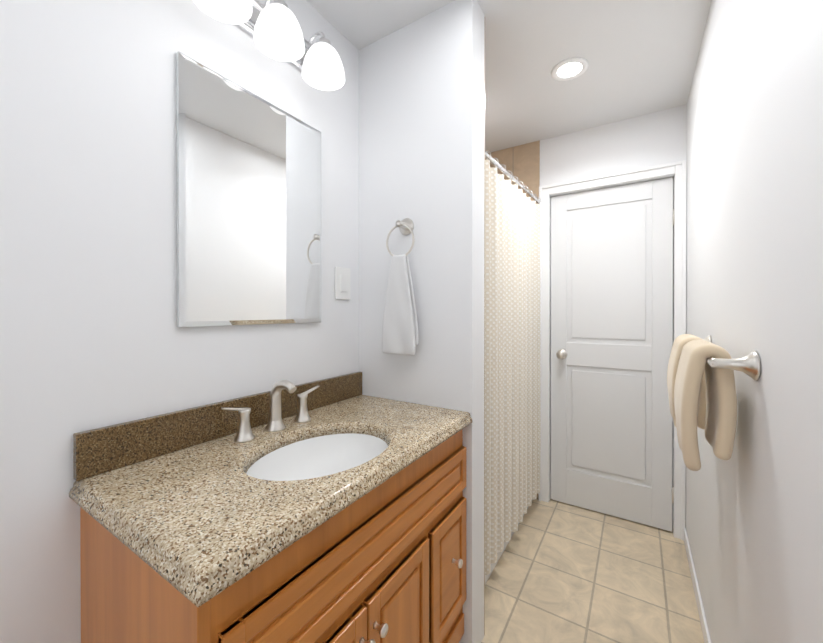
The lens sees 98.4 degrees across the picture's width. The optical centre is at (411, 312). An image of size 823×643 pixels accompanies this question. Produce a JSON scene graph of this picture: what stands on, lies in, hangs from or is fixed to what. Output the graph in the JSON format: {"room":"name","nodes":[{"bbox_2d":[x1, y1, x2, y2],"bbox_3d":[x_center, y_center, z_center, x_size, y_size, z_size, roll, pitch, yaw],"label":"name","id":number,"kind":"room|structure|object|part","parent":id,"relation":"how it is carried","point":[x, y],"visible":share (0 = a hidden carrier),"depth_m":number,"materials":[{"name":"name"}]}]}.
{"room":"bathroom","nodes":[
{"label":"bathroom","id":0,"kind":"room"},
{"bbox_2d":[0,0,358,642],"bbox_3d":[-0.459,0.057,1.297,0.100,2.413,3.468,0,0,32],"label":"wall","id":1,"kind":"structure","parent":0,"point":[92,336],"depth_m":0.81,"materials":[{"name":"white paint"}]},
{"bbox_2d":[176,51,320,326],"bbox_3d":[-0.481,-0.325,1.146,0.020,0.724,0.499,0,0,32],"label":"mirror","id":2,"kind":"object","parent":1,"relation":"attached to","point":[248,207],"visible":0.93,"depth_m":1.08,"materials":[{"name":"clear glass"}]},
{"bbox_2d":[193,0,344,90],"bbox_3d":[-0.417,-0.895,1.077,0.200,0.192,0.540,0,0,32],"label":"sconce","id":3,"kind":"object","parent":1,"relation":"attached to","point":[273,28],"visible":1,"depth_m":1.11,"materials":[{"name":"white glass"}]},
{"bbox_2d":[335,267,349,299],"bbox_3d":[-0.281,-0.120,1.469,0.012,0.132,0.088,0,0,32],"label":"light switch","id":4,"kind":"object","parent":1,"relation":"attached to","point":[342,283],"visible":1,"depth_m":1.46,"materials":[{"name":"white plastic"}]},
{"bbox_2d":[484,55,539,634],"bbox_3d":[0.370,0.054,2.015,0.530,2.412,1.166,0,0,32],"label":"shower wall tile","id":5,"kind":"structure","parent":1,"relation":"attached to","point":[521,163],"depth_m":2.41,"materials":[{"name":"beige tile"}]},
{"bbox_2d":[485,150,540,574],"bbox_3d":[0.547,0.207,1.897,0.062,1.930,1.158,0,0,32],"label":"shower curtain","id":6,"kind":"object","parent":5,"relation":"hanging from","point":[512,364],"visible":0.79,"depth_m":1.77,"materials":[{"name":"fabric"}]},
{"bbox_3d":[0.550,-0.698,1.893,0.054,0.120,1.158,0,0,32],"label":"rod","id":7,"kind":"part","parent":6,"relation":"part of","materials":[{"name":"silver metal"}]},
{"bbox_2d":[359,0,484,642],"bbox_3d":[0.026,0.056,1.472,0.532,2.413,0.120,0,0,32],"label":"wall","id":8,"kind":"structure","parent":0,"point":[421,123],"depth_m":1.36,"materials":[{"name":"white paint"}]},
{"bbox_2d":[382,218,417,355],"bbox_3d":[-0.038,-0.108,1.397,0.161,0.539,0.070,0,0,32],"label":"towel ring","id":9,"kind":"object","parent":8,"relation":"attached to","point":[400,330],"visible":1,"depth_m":1.37,"materials":[{"name":"white fabric"}]},
{"bbox_2d":[306,0,711,152],"bbox_3d":[0.115,-1.199,0.927,1.462,0.100,3.468,0,0,32],"label":"ceiling","id":10,"kind":"structure","parent":0,"point":[640,57],"depth_m":1.57,"materials":[{"name":"white paint"}]},
{"bbox_2d":[551,57,587,80],"bbox_3d":[0.747,-1.147,1.681,0.160,0.007,0.160,0,0,32],"label":"recessed light","id":11,"kind":"object","parent":10,"relation":"in","point":[569,68],"visible":1,"depth_m":1.67,"materials":[{"name":"white glass"}]},
{"bbox_2d":[481,499,703,642],"bbox_3d":[0.115,1.314,0.936,1.462,0.100,3.468,0,0,32],"label":"floor","id":12,"kind":"structure","parent":0,"point":[562,572],"depth_m":1.65,"materials":[{"name":"tile"}]},
{"bbox_2d":[69,372,471,642],"bbox_3d":[-0.253,0.735,1.018,0.546,1.059,0.945,0,0,32],"label":"bathroom vanity","id":13,"kind":"object","parent":12,"relation":"on","point":[331,510],"visible":1,"depth_m":0.78,"materials":[{"name":"brown wood"}]},
{"bbox_2d":[221,380,319,442],"bbox_3d":[-0.397,0.283,1.085,0.121,0.156,0.340,0,0,32],"label":"faucet","id":14,"kind":"object","parent":13,"relation":"on","point":[276,430],"depth_m":1.08,"materials":[{"name":"silver metal"}]},
{"bbox_2d":[246,433,387,480],"bbox_3d":[-0.239,0.470,0.967,0.318,0.150,0.412,0,0,32],"label":"sink","id":15,"kind":"object","parent":13,"relation":"in","point":[311,455],"depth_m":1.10,"materials":[{"name":"white ceramic"}]},
{"bbox_3d":[0.027,0.781,0.981,0.033,0.125,0.494,0,0,32],"label":"knob","id":16,"kind":"part","parent":13,"relation":"part of","materials":[{"name":"silver metal"}]},
{"bbox_2d":[485,506,528,583],"bbox_3d":[0.338,1.227,2.040,0.432,0.067,1.144,0,0,32],"label":"shower base","id":17,"kind":"object","parent":12,"relation":"on","point":[499,554],"visible":0.02,"depth_m":1.78,"materials":[{"name":"white plastic"}]},
{"bbox_2d":[540,104,686,185],"bbox_3d":[1.018,0.053,2.353,1.262,2.413,0.100,0,0,32],"label":"wall","id":18,"kind":"structure","parent":0,"point":[652,139],"depth_m":2.15,"materials":[{"name":"white paint"}]},
{"bbox_2d":[538,160,686,540],"bbox_3d":[1.212,0.211,2.215,0.782,2.098,0.125,0,0,32],"label":"door","id":19,"kind":"structure","parent":18,"relation":"attached to","point":[611,321],"depth_m":2.18,"materials":[{"name":"white wood"}]},
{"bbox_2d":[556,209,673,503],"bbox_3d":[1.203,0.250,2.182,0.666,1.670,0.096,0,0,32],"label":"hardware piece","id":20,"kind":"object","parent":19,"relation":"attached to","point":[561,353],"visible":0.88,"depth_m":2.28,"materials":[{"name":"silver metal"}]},
{"bbox_2d":[686,0,822,642],"bbox_3d":[0.690,0.059,0.567,0.100,2.413,3.468,0,0,32],"label":"wall","id":21,"kind":"structure","parent":0,"point":[754,281],"depth_m":0.78,"materials":[{"name":"white paint"}]},
{"bbox_2d":[684,529,710,642],"bbox_3d":[0.644,1.231,0.601,0.010,0.070,3.266,0,0,32],"label":"baseboard","id":22,"kind":"structure","parent":21,"relation":"attached to","point":[705,631],"depth_m":1.50,"materials":[{"name":"white"}]},
{"bbox_2d":[667,334,760,470],"bbox_3d":[0.881,0.235,1.093,0.136,0.316,0.668,0,0,32],"label":"towel rail","id":23,"kind":"object","parent":21,"relation":"attached to","point":[701,386],"visible":1,"depth_m":0.88,"materials":[{"name":"beige fabric"}]}
]}

